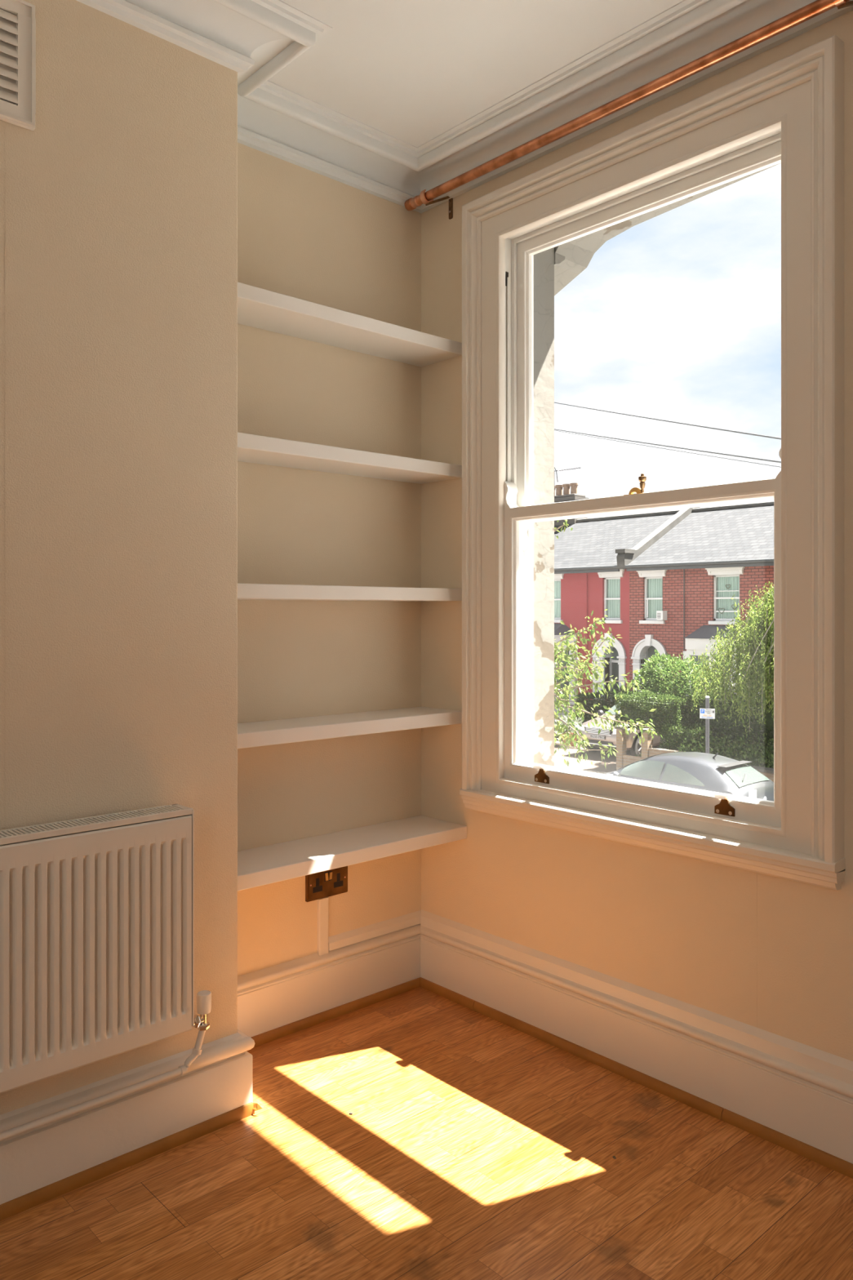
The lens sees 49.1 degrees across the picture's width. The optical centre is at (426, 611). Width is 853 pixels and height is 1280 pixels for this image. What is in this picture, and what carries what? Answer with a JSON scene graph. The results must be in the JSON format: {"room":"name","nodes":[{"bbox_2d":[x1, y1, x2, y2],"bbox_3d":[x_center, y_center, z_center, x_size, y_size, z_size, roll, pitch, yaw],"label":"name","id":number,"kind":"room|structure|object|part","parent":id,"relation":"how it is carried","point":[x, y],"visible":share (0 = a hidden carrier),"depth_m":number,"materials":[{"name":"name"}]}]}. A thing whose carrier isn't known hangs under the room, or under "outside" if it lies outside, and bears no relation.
{"room":"living room","nodes":[
{"label":"living room","id":0,"kind":"room"},
{"bbox_2d":[0,0,237,1115],"bbox_3d":[-1.594,-0.095,1.307,2.872,2.510,0.284,0,0,-42],"label":"wall","id":1,"kind":"structure","parent":0,"point":[122,195],"depth_m":1.99,"materials":[{"name":"beige paint"}]},
{"bbox_2d":[4,121,5,1104],"bbox_3d":[-0.820,-0.140,1.820,0.002,2.200,0.001,0,0,-42],"label":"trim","id":2,"kind":"structure","parent":1,"relation":"attached to","point":[5,122],"depth_m":1.82,"materials":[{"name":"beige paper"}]},
{"bbox_2d":[0,0,35,130],"bbox_3d":[-0.874,-1.075,1.759,0.267,0.245,0.018,0,0,-42],"label":"air vent","id":3,"kind":"object","parent":1,"relation":"in","point":[17,17],"visible":1,"depth_m":1.83,"materials":[{"name":"white metal"}]},
{"bbox_3d":[-0.879,-1.079,1.766,0.203,0.183,0.001,0,0,-42],"label":"plate","id":4,"kind":"part","parent":3,"relation":"part of","materials":[{"name":"white paint"}]},
{"bbox_2d":[0,804,211,1093],"bbox_3d":[-0.848,0.665,1.710,1.019,0.496,0.077,0,0,-42],"label":"radiator","id":5,"kind":"object","parent":1,"relation":"attached to","point":[97,912],"visible":1,"depth_m":1.84,"materials":[{"name":"white metal"}]},
{"bbox_3d":[-0.896,0.660,1.711,0.948,0.448,0.008,0,0,-42],"label":"panel","id":6,"kind":"part","parent":5,"relation":"part of","materials":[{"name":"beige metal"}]},
{"bbox_2d":[0,804,192,844],"bbox_3d":[-0.873,0.424,1.690,0.954,0.012,0.074,0,0,-42],"label":"grille","id":7,"kind":"object","parent":5,"relation":"attached to","point":[184,814],"depth_m":1.86,"materials":[{"name":"white metal"}]},
{"bbox_2d":[0,1030,205,1141],"bbox_3d":[-0.847,0.956,1.738,0.957,0.089,0.046,0,0,-42],"label":"pipe","id":8,"kind":"object","parent":5,"relation":"attached to","point":[182,1069],"visible":1,"depth_m":1.90,"materials":[{"name":"white metal"}]},
{"bbox_3d":[-0.520,0.649,2.009,0.003,0.458,0.075,0,0,-42],"label":"panel","id":9,"kind":"part","parent":5,"relation":"part of","materials":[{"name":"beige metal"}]},
{"bbox_2d":[0,1032,254,1204],"bbox_3d":[-1.479,1.069,1.201,2.900,0.183,0.028,0,0,-42],"label":"baseboard","id":10,"kind":"structure","parent":1,"relation":"attached to","point":[219,1081],"depth_m":1.96,"materials":[{"name":"white paint"}]},
{"bbox_2d":[0,1102,254,1220],"bbox_3d":[-1.470,1.148,1.187,2.894,0.024,0.012,0,0,-42],"label":"trim","id":11,"kind":"structure","parent":1,"relation":"attached to","point":[25,1202],"depth_m":1.94,"materials":[{"name":"brown wood"}]},
{"bbox_2d":[75,0,332,72],"bbox_3d":[-1.388,-1.303,1.197,3.028,0.102,0.156,0,0,-42],"label":"trim","id":12,"kind":"structure","parent":1,"relation":"attached to","point":[225,33],"depth_m":2.07,"materials":[{"name":"white paint"}]},
{"bbox_2d":[237,1029,250,1053],"bbox_3d":[-0.513,1.069,2.273,0.028,0.183,0.312,0,0,-42],"label":"baseboard","id":13,"kind":"structure","parent":1,"relation":"attached to","point":[241,1033],"depth_m":2.18,"materials":[{"name":"white paint"}]},
{"bbox_2d":[237,28,332,97],"bbox_3d":[-0.423,-1.303,2.269,0.156,0.102,0.440,0,0,-42],"label":"trim","id":14,"kind":"structure","parent":1,"relation":"attached to","point":[270,58],"depth_m":2.24,"materials":[{"name":"white paint"}]},
{"bbox_2d":[237,80,421,213],"bbox_3d":[-0.270,-1.303,2.600,0.828,0.102,0.156,0,0,-42],"label":"trim","id":15,"kind":"structure","parent":1,"relation":"attached to","point":[274,120],"depth_m":2.60,"materials":[{"name":"white paint"}]},
{"bbox_2d":[237,142,421,976],"bbox_3d":[-1.425,-0.095,1.735,3.700,2.510,0.120,0,0,-42],"label":"wall","id":16,"kind":"structure","parent":0,"point":[303,233],"depth_m":2.68,"materials":[{"name":"beige paint"}]},
{"bbox_2d":[316,897,328,955],"bbox_3d":[-0.296,0.904,2.674,0.033,0.169,0.012,0,0,-42],"label":"cover","id":17,"kind":"object","parent":16,"relation":"attached to","point":[322,904],"visible":1,"depth_m":2.67,"materials":[{"name":"white paint"}]},
{"bbox_2d":[305,866,347,902],"bbox_3d":[-0.284,0.777,2.684,0.146,0.086,0.014,0,0,-42],"label":"wall socket","id":18,"kind":"object","parent":16,"relation":"attached to","point":[320,885],"visible":0.84,"depth_m":2.68,"materials":[{"name":"gold metal"}]},
{"bbox_2d":[324,872,328,880],"bbox_3d":[-0.286,0.759,2.676,0.009,0.021,0.005,0,0,-42],"label":"rocker switch","id":19,"kind":"object","parent":18,"relation":"attached to","point":[326,873],"depth_m":2.67,"materials":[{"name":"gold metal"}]},
{"bbox_2d":[328,871,332,879],"bbox_3d":[-0.276,0.759,2.686,0.009,0.021,0.005,0,0,-42],"label":"rocker switch","id":20,"kind":"object","parent":18,"relation":"attached to","point":[330,873],"depth_m":2.68,"materials":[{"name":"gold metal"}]},
{"bbox_2d":[237,923,421,1036],"bbox_3d":[-0.314,1.067,2.648,0.828,0.186,0.027,0,0,-42],"label":"baseboard","id":21,"kind":"structure","parent":16,"relation":"attached to","point":[271,997],"depth_m":2.66,"materials":[{"name":"white paint"}]},
{"bbox_2d":[250,977,420,1047],"bbox_3d":[-0.302,1.148,2.639,0.778,0.024,0.012,0,0,-42],"label":"trim","id":22,"kind":"structure","parent":16,"relation":"attached to","point":[275,1033],"depth_m":2.67,"materials":[{"name":"brown wood"}]},
{"bbox_2d":[237,282,462,367],"bbox_3d":[-0.259,-0.786,2.589,0.825,0.037,0.186,0,0,-42],"label":"shelf","id":23,"kind":"object","parent":16,"relation":"attached to","point":[257,308],"visible":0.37,"depth_m":2.56,"materials":[{"name":"white paint"}]},
{"bbox_2d":[237,432,462,484],"bbox_3d":[-0.259,-0.419,2.589,0.825,0.037,0.186,0,0,-42],"label":"shelf","id":24,"kind":"object","parent":16,"relation":"attached to","point":[251,448],"visible":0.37,"depth_m":2.54,"materials":[{"name":"white paint"}]},
{"bbox_2d":[237,706,462,748],"bbox_3d":[-0.259,0.317,2.589,0.825,0.037,0.186,0,0,-42],"label":"shelf","id":25,"kind":"object","parent":16,"relation":"attached to","point":[255,734],"visible":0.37,"depth_m":2.53,"materials":[{"name":"white paint"}]},
{"bbox_2d":[237,583,462,601],"bbox_3d":[-0.259,-0.051,2.589,0.825,0.037,0.186,0,0,-42],"label":"shelf","id":26,"kind":"object","parent":16,"relation":"attached to","point":[245,591],"visible":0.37,"depth_m":2.51,"materials":[{"name":"white paint"}]},
{"bbox_2d":[237,815,466,890],"bbox_3d":[-0.253,0.657,2.582,0.825,0.037,0.205,0,0,-42],"label":"shelf","id":27,"kind":"object","parent":16,"relation":"attached to","point":[278,862],"visible":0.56,"depth_m":2.54,"materials":[{"name":"white paint"}]},
{"bbox_2d":[328,910,421,951],"bbox_3d":[-0.149,0.958,2.808,0.363,0.039,0.013,0,0,-42],"label":"trim","id":28,"kind":"structure","parent":16,"relation":"attached to","point":[358,935],"depth_m":2.80,"materials":[{"name":"white paint"}]},
{"bbox_2d":[0,986,852,1279],"bbox_3d":[-0.394,1.220,0.530,3.800,0.120,3.250,0,0,-42],"label":"floor","id":29,"kind":"structure","parent":0,"point":[473,1145],"depth_m":1.90,"materials":[{"name":"brown wood"}]},
{"bbox_2d":[252,1102,262,1110],"bbox_3d":[-0.394,1.146,2.157,0.035,0.020,0.009,0,0,25],"label":"torn beading end","id":30,"kind":"object","parent":29,"relation":"on","point":[256,1107],"visible":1,"depth_m":2.16,"materials":[{"name":"brown wood"}]},
{"bbox_2d":[267,0,684,146],"bbox_3d":[-0.357,-1.425,0.564,3.900,0.150,3.250,0,0,-42],"label":"ceiling","id":31,"kind":"structure","parent":0,"point":[412,72],"depth_m":2.26,"materials":[{"name":"white paint"}]},
{"bbox_2d":[533,247,554,766],"bbox_3d":[0.780,-0.320,2.311,0.134,9.440,10.000,0,0,-42],"label":"wall","id":32,"kind":"structure","parent":0,"point":[544,261],"depth_m":2.81,"materials":[{"name":"paint"}]},
{"bbox_2d":[554,163,780,295],"bbox_3d":[0.736,-1.155,2.576,0.159,0.310,1.258,0,0,-42],"label":"trim","id":33,"kind":"structure","parent":32,"relation":"attached to","point":[571,258],"depth_m":2.86,"materials":[{"name":"paint"}]},
{"bbox_2d":[554,483,589,542],"bbox_3d":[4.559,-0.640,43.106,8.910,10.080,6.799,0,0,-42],"label":"chimney","id":34,"kind":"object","parent":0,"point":[567,495],"visible":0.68,"depth_m":41.18,"materials":[{"name":"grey brick"}]},
{"bbox_2d":[555,484,563,495],"bbox_3d":[5.977,-5.420,42.003,0.370,0.520,0.380,0,0,-42],"label":"chimney pot","id":35,"kind":"object","parent":34,"relation":"on","point":[558,491],"depth_m":41.87,"materials":[{"name":"ceramic"}]},
{"bbox_2d":[562,484,570,494],"bbox_3d":[6.260,-5.420,41.693,0.370,0.520,0.380,0,0,-42],"label":"chimney pot","id":36,"kind":"object","parent":34,"relation":"on","point":[566,486],"depth_m":41.55,"materials":[{"name":"ceramic"}]},
{"bbox_2d":[554,466,582,502],"bbox_3d":[6.116,-5.595,41.109,0.535,2.310,1.650,0,0,-42],"label":"tv aerial","id":37,"kind":"object","parent":34,"relation":"attached to","point":[571,468],"visible":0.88,"depth_m":41.50,"materials":[{"name":"grey metal"}]},
{"bbox_2d":[569,483,578,493],"bbox_3d":[6.543,-5.420,41.383,0.370,0.520,0.380,0,0,-42],"label":"chimney pot","id":38,"kind":"object","parent":34,"relation":"on","point":[574,486],"depth_m":41.25,"materials":[{"name":"ceramic"}]},
{"bbox_2d":[421,10,852,1061],"bbox_3d":[1.047,-0.035,1.844,0.100,2.630,3.290,0,0,-42],"label":"wall","id":39,"kind":"structure","parent":0,"point":[679,927],"depth_m":2.38,"materials":[{"name":"beige paint"}]},
{"bbox_2d":[419,189,453,219],"bbox_3d":[0.028,-1.228,2.814,0.106,0.072,0.025,0,0,-30],"label":"bracket","id":40,"kind":"object","parent":39,"relation":"attached to","point":[424,200],"visible":0.93,"depth_m":2.81,"materials":[{"name":"brown metal"}]},
{"bbox_2d":[419,189,433,204],"bbox_3d":[0.001,-1.241,2.799,0.041,0.036,0.017,0,0,-42],"label":"cup","id":41,"kind":"object","parent":40,"relation":"on","point":[424,200],"depth_m":2.79,"materials":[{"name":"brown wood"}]},
{"bbox_3d":[0.039,-1.241,2.818,0.085,0.046,0.015,0,0,-27],"label":"arm","id":42,"kind":"part","parent":40,"relation":"part of","materials":[{"name":"brown metal"}]},
{"bbox_3d":[0.074,-1.228,2.835,0.004,0.071,0.015,0,0,-42],"label":"wall plate","id":43,"kind":"part","parent":40,"relation":"part of","materials":[{"name":"brown metal"}]},
{"bbox_2d":[420,977,475,1009],"bbox_3d":[0.059,1.148,2.812,0.012,0.024,0.238,0,0,-42],"label":"trim","id":44,"kind":"structure","parent":39,"relation":"attached to","point":[464,1001],"depth_m":2.80,"materials":[{"name":"brown wood"}]},
{"bbox_2d":[472,1000,724,1119],"bbox_3d":[0.408,1.148,2.429,0.012,0.024,0.796,0,0,-42],"label":"trim","id":45,"kind":"structure","parent":39,"relation":"attached to","point":[701,1104],"depth_m":2.37,"materials":[{"name":"brown wood"}]},
{"bbox_2d":[417,0,852,213],"bbox_3d":[0.953,-1.303,1.758,0.156,0.102,3.050,0,0,-42],"label":"trim","id":46,"kind":"structure","parent":39,"relation":"attached to","point":[689,30],"depth_m":2.31,"materials":[{"name":"white paint"}]},
{"bbox_2d":[420,909,852,1163],"bbox_3d":[1.000,1.048,1.801,0.027,0.224,3.050,0,0,-42],"label":"baseboard","id":47,"kind":"structure","parent":39,"relation":"attached to","point":[802,1092],"depth_m":2.27,"materials":[{"name":"white paint"}]},
{"bbox_2d":[459,35,844,890],"bbox_3d":[0.531,-0.304,2.388,0.169,1.775,1.104,0,0,-42],"label":"window","id":48,"kind":"structure","parent":39,"relation":"in","point":[788,112],"depth_m":2.24,"materials":[{"name":"white paint"}]},
{"bbox_3d":[0.235,-0.652,2.698,0.005,0.625,0.006,0,0,-20],"label":"sash cord","id":49,"kind":"part","parent":48,"relation":"part of","materials":[{"name":"white fabric"}]},
{"bbox_3d":[0.547,-0.323,2.366,0.020,0.055,0.020,0,0,-42],"label":"fastener post","id":50,"kind":"part","parent":48,"relation":"part of","materials":[{"name":"brown metal"}]},
{"bbox_3d":[0.521,0.095,2.379,0.041,0.779,0.858,0,0,-42],"label":"sash","id":51,"kind":"part","parent":48,"relation":"part of","materials":[{"name":"white paint"}]},
{"bbox_3d":[0.521,0.084,2.379,0.041,0.710,0.798,0,0,-42],"label":"moulding","id":52,"kind":"part","parent":48,"relation":"part of","materials":[{"name":"white paint"}]},
{"bbox_3d":[0.551,-0.295,2.406,0.116,1.600,0.892,0,0,-42],"label":"frame","id":53,"kind":"part","parent":48,"relation":"part of","materials":[{"name":"white paint"}]},
{"bbox_3d":[0.561,-0.669,2.416,0.041,0.818,0.858,0,0,-42],"label":"sash","id":54,"kind":"part","parent":48,"relation":"part of","materials":[{"name":"white paint"}]},
{"bbox_3d":[0.561,-0.669,2.416,0.041,0.750,0.798,0,0,-42],"label":"moulding","id":55,"kind":"part","parent":48,"relation":"part of","materials":[{"name":"white paint"}]},
{"bbox_3d":[0.487,0.549,2.348,0.049,0.068,1.104,0,0,-42],"label":"sill","id":56,"kind":"part","parent":48,"relation":"part of","materials":[{"name":"white paint"}]},
{"bbox_2d":[755,872,756,1026],"bbox_3d":[0.744,0.758,2.103,0.002,0.352,0.002,0,0,-42],"label":"trim","id":57,"kind":"structure","parent":39,"relation":"attached to","point":[756,873],"depth_m":2.10,"materials":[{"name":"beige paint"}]},
{"bbox_2d":[721,1108,852,1178],"bbox_3d":[1.347,1.148,1.399,0.012,0.024,1.988,0,0,-42],"label":"trim","id":58,"kind":"structure","parent":39,"relation":"attached to","point":[839,1165],"depth_m":2.01,"materials":[{"name":"brown wood"}]},
{"bbox_2d":[833,0,852,9],"bbox_3d":[0.863,-1.228,1.899,0.106,0.072,0.025,0,0,-30],"label":"bracket","id":59,"kind":"object","parent":39,"relation":"attached to","point":[840,4],"visible":0.98,"depth_m":1.88,"materials":[{"name":"brown metal"}]},
{"bbox_2d":[404,0,849,211],"bbox_3d":[0.675,-1.242,2.059,0.033,0.035,2.170,0,0,-42],"label":"pole","id":60,"kind":"object","parent":59,"relation":"attached to","point":[807,12],"visible":0.97,"depth_m":2.23,"materials":[{"name":"orange metal"}]},
{"bbox_2d":[833,0,849,7],"bbox_3d":[0.836,-1.241,1.883,0.041,0.036,0.017,0,0,-42],"label":"cup","id":61,"kind":"object","parent":59,"relation":"on","point":[839,3],"depth_m":1.88,"materials":[{"name":"orange metal"}]},
{"label":"outside","id":62,"kind":"structure","parent":0,"visible":0},
{"bbox_2d":[554,402,781,439],"bbox_3d":[2.814,-3.390,15.416,0.018,6.895,25.972,0,0,-7],"label":"overhead cable","id":63,"kind":"object","parent":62,"point":[775,437],"visible":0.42,"depth_m":11.82,"materials":[{"name":"grey plastic"}]},
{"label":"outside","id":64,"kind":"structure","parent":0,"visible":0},
{"bbox_2d":[554,428,781,462],"bbox_3d":[2.814,-2.960,15.416,0.018,6.061,25.971,0,0,-7],"label":"overhead cable","id":65,"kind":"object","parent":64,"point":[554,428],"visible":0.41,"depth_m":11.77,"materials":[{"name":"grey plastic"}]},
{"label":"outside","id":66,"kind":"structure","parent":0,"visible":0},
{"bbox_2d":[554,430,781,467],"bbox_3d":[3.047,-3.031,16.052,0.010,5.142,20.188,0,0,-16],"label":"overhead cable","id":67,"kind":"object","parent":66,"point":[554,430],"visible":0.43,"depth_m":13.76,"materials":[{"name":"grey plastic"}]},
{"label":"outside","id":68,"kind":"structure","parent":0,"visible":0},
{"bbox_2d":[554,729,669,772],"bbox_3d":[-2.764,4.553,39.642,7.600,0.295,32.050,0,0,-42],"label":"driveway","id":69,"kind":"structure","parent":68,"point":[597,765],"depth_m":27.97,"materials":[{"name":"grey concrete"}]},
{"bbox_2d":[554,714,584,746],"bbox_3d":[4.697,3.863,30.710,1.321,1.074,1.349,0,0,-42],"label":"potted plant","id":70,"kind":"object","parent":69,"relation":"on","point":[566,718],"visible":0.44,"depth_m":30.54,"materials":[{"name":"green plant"}]},
{"bbox_3d":[4.698,4.190,30.715,0.594,0.420,0.594,0,0,-42],"label":"pot","id":71,"kind":"part","parent":70,"relation":"part of","materials":[{"name":"ceramic"}]},
{"bbox_2d":[574,688,640,723],"bbox_3d":[6.873,3.508,33.188,0.665,1.848,4.267,0,0,-42],"label":"hedge","id":72,"kind":"object","parent":69,"relation":"on","point":[588,707],"visible":0.24,"depth_m":34.01,"materials":[{"name":"green plant"}]},
{"bbox_2d":[554,509,680,724],"bbox_3d":[8.415,0.175,38.527,9.380,8.450,5.163,0,0,-42],"label":"house","id":73,"kind":"structure","parent":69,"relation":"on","point":[588,579],"depth_m":35.80,"materials":[{"name":"red paint"}]},
{"bbox_2d":[554,581,560,617],"bbox_3d":[5.030,-0.477,37.074,0.068,1.485,1.030,0,0,-42],"label":"window","id":74,"kind":"structure","parent":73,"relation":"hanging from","point":[557,584],"depth_m":36.92,"materials":[{"name":"glass"}]},
{"bbox_3d":[4.868,0.375,36.926,0.220,0.120,1.350,0,0,-42],"label":"window sill","id":75,"kind":"part","parent":73,"relation":"part of","materials":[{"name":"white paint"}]},
{"bbox_3d":[4.616,2.480,36.594,0.700,2.080,2.100,0,0,-42],"label":"pane","id":76,"kind":"part","parent":73,"relation":"part of","materials":[{"name":"glass"}]},
{"bbox_3d":[6.880,0.375,34.720,0.220,0.120,1.000,0,0,-42],"label":"window sill","id":77,"kind":"part","parent":73,"relation":"part of","materials":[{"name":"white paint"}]},
{"bbox_2d":[607,578,620,617],"bbox_3d":[7.042,-0.477,34.868,0.068,1.485,0.680,0,0,-42],"label":"window","id":78,"kind":"structure","parent":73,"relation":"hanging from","point":[613,584],"depth_m":34.88,"materials":[{"name":"glass"}]},
{"bbox_3d":[7.187,2.580,34.947,0.180,3.640,0.800,0,0,-42],"label":"door frame","id":79,"kind":"part","parent":73,"relation":"part of","materials":[{"name":"white"}]},
{"bbox_3d":[7.228,3.080,34.984,0.050,2.340,0.640,0,0,-42],"label":"door","id":80,"kind":"part","parent":73,"relation":"part of","materials":[{"name":"grey wood"}]},
{"bbox_2d":[574,699,666,755],"bbox_3d":[6.763,3.584,29.580,4.402,1.628,2.320,0,0,-42],"label":"car","id":81,"kind":"object","parent":69,"relation":"on","point":[606,736],"visible":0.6,"depth_m":28.12,"materials":[{"name":"white metal"}]},
{"bbox_3d":[5.148,3.770,28.107,0.020,0.110,0.520,0,0,-42],"label":"number plate","id":82,"kind":"part","parent":81,"relation":"part of","materials":[{"name":"grey plastic"}]},
{"bbox_2d":[582,725,612,735],"bbox_3d":[5.165,3.579,28.122,0.055,0.187,1.080,0,0,-42],"label":"grille","id":83,"kind":"object","parent":81,"relation":"attached to","point":[591,731],"depth_m":28.19,"materials":[{"name":"white metal"}]},
{"bbox_3d":[5.155,3.985,28.114,0.050,0.030,1.440,0,0,-42],"label":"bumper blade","id":84,"kind":"part","parent":81,"relation":"part of","materials":[{"name":"white metal"}]},
{"bbox_2d":[596,709,604,715],"bbox_3d":[5.574,3.260,29.903,0.180,0.240,0.240,0,0,-42],"label":"mirror","id":85,"kind":"object","parent":81,"relation":"attached to","point":[600,712],"depth_m":29.83,"materials":[{"name":"black mirror"}]},
{"bbox_2d":[614,724,628,770],"bbox_3d":[5.308,3.755,25.445,0.280,1.290,0.270,0,0,-42],"label":"gate pillar","id":86,"kind":"structure","parent":69,"relation":"on","point":[620,739],"depth_m":25.38,"materials":[{"name":"yellow brick"}]},
{"bbox_2d":[615,501,773,701],"bbox_3d":[11.858,0.110,34.751,9.380,8.580,5.477,0,0,-42],"label":"house","id":87,"kind":"structure","parent":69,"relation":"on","point":[685,575],"depth_m":32.79,"materials":[{"name":"red brick"}]},
{"bbox_3d":[8.092,0.375,33.390,0.220,0.120,1.020,0,0,-42],"label":"window sill","id":88,"kind":"part","parent":87,"relation":"part of","materials":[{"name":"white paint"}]},
{"bbox_3d":[8.309,2.580,33.716,0.180,3.640,0.950,0,0,-42],"label":"door frame","id":89,"kind":"part","parent":87,"relation":"part of","materials":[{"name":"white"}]},
{"bbox_2d":[648,578,662,617],"bbox_3d":[8.254,-0.463,33.538,0.068,1.455,0.700,0,0,-42],"label":"window","id":90,"kind":"structure","parent":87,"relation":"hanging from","point":[655,585],"depth_m":33.59,"materials":[{"name":"glass"}]},
{"bbox_3d":[9.686,2.480,31.034,0.700,2.080,2.350,0,0,-42],"label":"pane","id":91,"kind":"part","parent":87,"relation":"part of","materials":[{"name":"glass"}]},
{"bbox_3d":[10.026,0.375,31.269,0.220,0.120,1.200,0,0,-42],"label":"window sill","id":92,"kind":"part","parent":87,"relation":"part of","materials":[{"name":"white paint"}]},
{"bbox_2d":[717,576,739,618],"bbox_3d":[10.188,-0.458,31.417,0.068,1.445,0.880,0,0,-42],"label":"window","id":93,"kind":"structure","parent":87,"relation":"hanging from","point":[727,586],"depth_m":31.44,"materials":[{"name":"glass"}]},
{"bbox_3d":[7.142,3.880,33.823,0.520,1.040,0.600,0,0,-42],"label":"wall","id":94,"kind":"structure","parent":69,"relation":"on","visible":0},
{"bbox_2d":[615,685,632,693],"bbox_3d":[7.145,2.999,33.803,0.673,0.712,0.657,0,0,-26],"label":"potted plant","id":95,"kind":"object","parent":94,"relation":"on","point":[618,689],"visible":0.2,"depth_m":33.76,"materials":[{"name":"green plant"}]},
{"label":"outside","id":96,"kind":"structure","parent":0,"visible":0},
{"bbox_3d":[20.817,4.550,13.779,7.600,0.300,37.950,0,0,-42],"label":"ground","id":97,"kind":"structure","parent":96,"visible":0},
{"bbox_2d":[639,728,653,759],"bbox_3d":[5.857,3.760,24.843,0.280,1.280,0.280,0,0,-42],"label":"gate pillar","id":98,"kind":"structure","parent":97,"relation":"on","point":[647,744],"depth_m":24.76,"materials":[{"name":"yellow brick"}]},
{"bbox_2d":[622,747,682,766],"bbox_3d":[5.969,4.005,24.728,0.190,0.790,1.740,0,0,-42],"label":"wall","id":99,"kind":"structure","parent":97,"relation":"on","point":[652,751],"depth_m":24.70,"materials":[{"name":"yellow brick"}]},
{"bbox_2d":[613,688,694,746],"bbox_3d":[6.236,3.267,25.872,1.035,2.274,2.424,0,0,-42],"label":"hedge","id":100,"kind":"object","parent":97,"relation":"on","point":[636,708],"visible":0.92,"depth_m":25.51,"materials":[{"name":"green plant"}]},
{"bbox_2d":[628,648,719,740],"bbox_3d":[6.957,2.755,26.569,2.152,3.341,3.146,0,0,-42],"label":"leafy shrub","id":101,"kind":"object","parent":97,"relation":"on","point":[661,682],"visible":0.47,"depth_m":26.37,"materials":[{"name":"green plant"}]},
{"bbox_2d":[658,721,715,752],"bbox_3d":[6.869,3.683,24.837,1.206,1.556,1.412,0,0,-42],"label":"hedge","id":102,"kind":"object","parent":97,"relation":"on","point":[676,738],"visible":0.44,"depth_m":24.72,"materials":[{"name":"green plant"}]},
{"bbox_2d":[685,688,773,768],"bbox_3d":[9.636,3.231,22.748,1.157,2.485,7.912,0,0,-42],"label":"hedge","id":103,"kind":"object","parent":97,"relation":"on","point":[768,728],"visible":0.23,"depth_m":24.32,"materials":[{"name":"green plant"}]},
{"bbox_2d":[690,582,773,736],"bbox_3d":[10.485,1.782,22.684,8.427,5.251,5.264,0,0,45],"label":"weeping tree","id":104,"kind":"object","parent":97,"relation":"on","point":[755,650],"visible":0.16,"depth_m":23.37,"materials":[{"name":"green plant"}]},
{"bbox_2d":[755,543,773,697],"bbox_3d":[16.131,0.175,30.414,8.910,8.450,6.849,0,0,-42],"label":"house","id":105,"kind":"structure","parent":97,"relation":"on","point":[766,559],"depth_m":30.09,"materials":[{"name":"red brick"}]},
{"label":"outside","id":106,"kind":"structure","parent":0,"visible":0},
{"bbox_2d":[554,764,606,773],"bbox_3d":[6.362,4.550,22.286,2.300,0.300,70.000,0,0,-42],"label":"pavement","id":107,"kind":"structure","parent":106,"point":[555,765],"depth_m":26.05,"materials":[{"name":"grey concrete"}]},
{"bbox_2d":[699,696,715,753],"bbox_3d":[6.365,3.158,21.157,0.330,2.485,0.110,0,0,21],"label":"parking sign","id":108,"kind":"object","parent":107,"relation":"on","point":[708,713],"visible":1,"depth_m":21.13,"materials":[{"name":"grey metal"}]},
{"bbox_3d":[6.350,2.305,21.118,0.330,0.230,0.004,0,0,20],"label":"sign plate","id":109,"kind":"part","parent":108,"relation":"part of","materials":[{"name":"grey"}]},
{"bbox_2d":[747,764,773,782],"bbox_3d":[12.668,4.035,16.668,0.350,0.730,19.200,0,0,-42],"label":"wall","id":110,"kind":"structure","parent":107,"relation":"on","point":[768,772],"depth_m":21.73,"materials":[{"name":"yellow brick"}]},
{"bbox_2d":[673,723,773,768],"bbox_3d":[9.063,3.587,21.918,1.516,1.279,6.946,0,0,-42],"label":"ivy","id":111,"kind":"object","parent":110,"relation":"on","point":[731,751],"visible":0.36,"depth_m":23.37,"materials":[{"name":"green plant"}]},
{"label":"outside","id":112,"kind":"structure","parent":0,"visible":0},
{"bbox_3d":[-2.838,4.560,13.898,22.600,0.280,70.000,0,0,-42],"label":"road surface","id":113,"kind":"object","parent":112,"visible":0},
{"bbox_2d":[554,519,662,767],"bbox_3d":[0.532,1.680,11.689,2.586,5.446,6.264,0,0,-42],"label":"cherry tree","id":114,"kind":"object","parent":113,"relation":"on","point":[573,647],"visible":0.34,"depth_m":10.08,"materials":[{"name":"green plant"}]},
{"bbox_2d":[602,751,773,800],"bbox_3d":[5.085,3.617,19.456,2.220,1.602,4.206,0,0,-42],"label":"hatchback car","id":115,"kind":"object","parent":113,"relation":"on","point":[717,773],"visible":0.38,"depth_m":18.38,"materials":[{"name":"grey paint"}]},
{"bbox_2d":[611,771,621,777],"bbox_3d":[3.908,3.406,19.263,0.220,0.230,0.180,0,0,-42],"label":"mirror","id":116,"kind":"object","parent":115,"relation":"attached to","point":[615,773],"depth_m":19.21,"materials":[{"name":"grey paint"}]},
{"bbox_2d":[749,788,756,798],"bbox_3d":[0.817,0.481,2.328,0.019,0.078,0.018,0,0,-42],"label":"license plate","id":117,"kind":"object","parent":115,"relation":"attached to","point":[753,793],"visible":0.18,"depth_m":2.32,"materials":[{"name":"white plastic"}]}
]}

